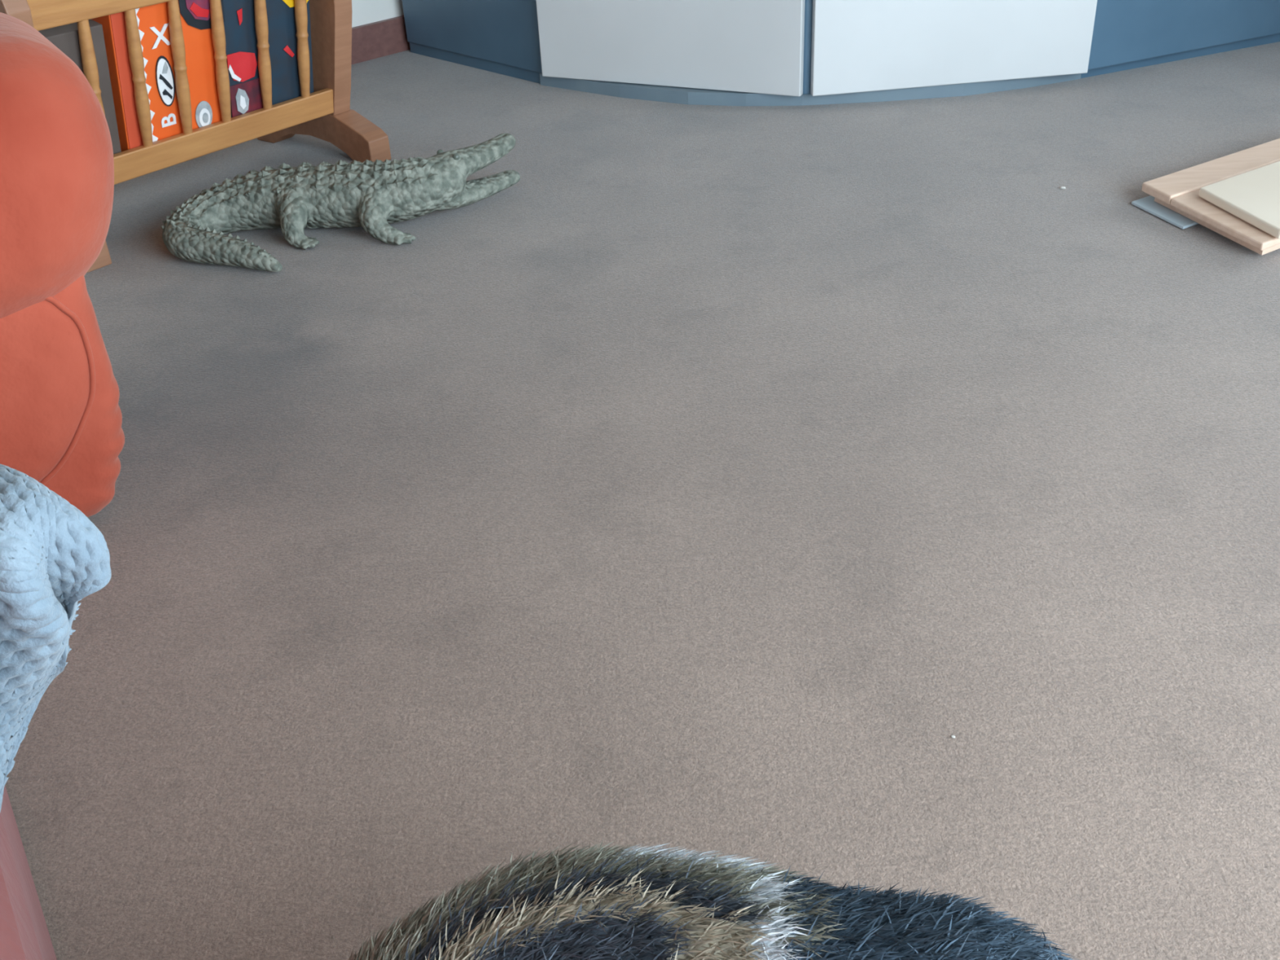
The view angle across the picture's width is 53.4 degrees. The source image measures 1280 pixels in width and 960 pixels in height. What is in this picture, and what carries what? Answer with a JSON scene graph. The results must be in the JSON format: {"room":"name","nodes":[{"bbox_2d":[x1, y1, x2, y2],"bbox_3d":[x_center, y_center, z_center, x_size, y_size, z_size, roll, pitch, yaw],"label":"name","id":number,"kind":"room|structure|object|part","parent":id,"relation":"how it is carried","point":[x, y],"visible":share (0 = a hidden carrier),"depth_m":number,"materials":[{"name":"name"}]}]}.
{"room":"children's playroom","nodes":[
{"label":"children's playroom","id":0,"kind":"room"},
{"bbox_2d":[351,0,404,27],"bbox_3d":[-1.778,-1.588,1.948,0.120,2.400,6.040,25,41,37],"label":"wall","id":1,"kind":"structure","parent":0,"point":[363,11],"depth_m":3.35,"materials":[{"name":"white paint"}]},
{"bbox_2d":[351,15,410,64],"bbox_3d":[-1.676,-0.583,2.517,0.018,0.086,5.800,25,41,37],"label":"baseboard","id":2,"kind":"structure","parent":1,"relation":"attached to","point":[381,38],"depth_m":3.37,"materials":[{"name":"red wood"}]},
{"bbox_2d":[4,41,1279,959],"bbox_3d":[-0.270,0.144,1.404,4.123,0.100,6.040,25,41,37],"label":"floor","id":3,"kind":"structure","parent":0,"point":[693,477],"depth_m":1.42,"materials":[{"name":"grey carpet"}]},
{"bbox_2d":[0,12,124,959],"bbox_3d":[-0.560,0.210,0.380,1.220,0.868,2.540,-21,36,-26],"label":"armchair","id":4,"kind":"object","parent":3,"relation":"on","point":[61,417],"visible":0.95,"depth_m":1.30,"materials":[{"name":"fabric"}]},
{"bbox_2d":[0,463,111,812],"bbox_3d":[-0.488,0.096,0.735,0.387,0.234,0.189,13,35,24],"label":"waffle towel","id":5,"kind":"object","parent":4,"relation":"on","point":[53,557],"visible":1,"depth_m":0.67,"materials":[{"name":"blue fabric"}]},
{"bbox_2d":[0,12,114,318],"bbox_3d":[-1.113,-0.184,1.201,1.180,0.337,0.415,-21,36,-26],"label":"pillow","id":6,"kind":"object","parent":4,"relation":"on","point":[57,166],"depth_m":1.27,"materials":[{"name":"orange fabric"}]},
{"bbox_3d":[-1.124,0.000,1.298,1.091,0.308,0.337,-21,36,-26],"label":"arm","id":7,"kind":"part","parent":4,"relation":"part of","materials":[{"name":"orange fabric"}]},
{"bbox_2d":[0,0,391,272],"bbox_3d":[-0.884,-0.784,2.354,0.370,0.530,0.704,20,39,32],"label":"magazine rack","id":8,"kind":"object","parent":3,"relation":"on","point":[325,113],"visible":0.48,"depth_m":2.38,"materials":[{"name":"brown wood"}]},
{"bbox_3d":[-1.085,-0.676,2.115,0.329,0.445,0.040,20,39,32],"label":"panel","id":9,"kind":"part","parent":8,"relation":"part of","materials":[{"name":"brown wood"}]},
{"bbox_2d":[38,19,120,154],"bbox_3d":[-0.973,-0.654,2.187,0.118,0.264,0.108,20,39,32],"label":"book","id":10,"kind":"object","parent":8,"relation":"on","point":[65,37],"visible":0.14,"depth_m":2.14,"materials":[{"name":"paper"}]},
{"bbox_3d":[-0.781,-0.869,2.199,0.031,0.063,0.628,20,39,32],"label":"rail","id":11,"kind":"part","parent":8,"relation":"part of","materials":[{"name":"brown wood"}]},
{"bbox_2d":[90,0,225,151],"bbox_3d":[-0.859,-0.758,2.288,0.131,0.323,0.228,20,39,32],"label":"book","id":12,"kind":"object","parent":8,"relation":"on","point":[153,22],"visible":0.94,"depth_m":2.26,"materials":[{"name":"orange paper"}]},
{"bbox_3d":[-0.885,-0.701,2.215,0.002,0.308,0.046,30,43,25],"label":"printed panel","id":13,"kind":"part","parent":12,"relation":"part of","materials":[{"name":"orange paper"}]},
{"bbox_3d":[-0.815,-0.636,2.386,0.029,0.050,0.628,20,39,32],"label":"rail","id":14,"kind":"part","parent":8,"relation":"part of","materials":[{"name":"brown wood"}]},
{"bbox_2d":[222,0,313,117],"bbox_3d":[-0.729,-0.849,2.433,0.129,0.313,0.205,20,39,32],"label":"book","id":15,"kind":"object","parent":8,"relation":"on","point":[242,50],"visible":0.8,"depth_m":2.42,"materials":[{"name":"blue paper"}]},
{"bbox_3d":[-0.752,-0.727,2.434,0.001,0.070,0.072,30,43,25],"label":"printed panel","id":16,"kind":"part","parent":15,"relation":"part of","materials":[{"name":"paper"}]},
{"bbox_3d":[-0.689,-0.964,2.545,0.329,0.445,0.044,20,39,32],"label":"panel","id":17,"kind":"part","parent":8,"relation":"part of","materials":[{"name":"brown wood"}]},
{"bbox_2d":[160,133,519,271],"bbox_3d":[-0.509,-0.506,2.259,0.658,0.120,0.289,-17,35,-22],"label":"ornament","id":18,"kind":"object","parent":3,"relation":"on","point":[369,195],"visible":1,"depth_m":2.22,"materials":[{"name":"grey plastic"}]},
{"bbox_2d":[348,839,1078,959],"bbox_3d":[0.049,0.358,0.673,0.469,0.281,0.288,-3,32,0],"label":"stuffed animal","id":19,"kind":"object","parent":3,"relation":"on","point":[600,904],"visible":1,"depth_m":0.65},
{"bbox_2d":[401,0,1279,106],"bbox_3d":[0.489,-1.367,3.088,1.910,0.622,1.378,23,40,36],"label":"reception desk","id":20,"kind":"object","parent":3,"relation":"on","point":[699,52],"visible":1,"depth_m":2.83,"materials":[{"name":"blue laminate"},{"name":"white laminate"},{"name":"grey blue laminate"}]},
{"bbox_3d":[0.050,-1.138,2.763,0.644,0.555,0.021,12,35,23],"label":"door","id":21,"kind":"part","parent":20,"relation":"part of","materials":[{"name":"white laminate"}]},
{"bbox_3d":[0.673,-1.112,2.669,0.628,0.555,0.021,-6,32,-6],"label":"door","id":22,"kind":"part","parent":20,"relation":"part of","materials":[{"name":"white laminate"}]},
{"bbox_2d":[1131,137,1279,255],"bbox_3d":[1.119,-0.504,2.196,0.582,0.038,0.296,-21,36,-26],"label":"tray","id":23,"kind":"object","parent":3,"relation":"on","point":[1174,197],"visible":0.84,"depth_m":2.16,"materials":[{"name":"beige wood"}]},
{"bbox_2d":[1199,160,1279,239],"bbox_3d":[1.131,-0.494,2.128,0.488,0.016,0.196,-21,36,-26],"label":"board","id":24,"kind":"object","parent":23,"relation":"on","point":[1253,197],"visible":1,"depth_m":2.08,"materials":[{"name":"beige wood"}]}
]}

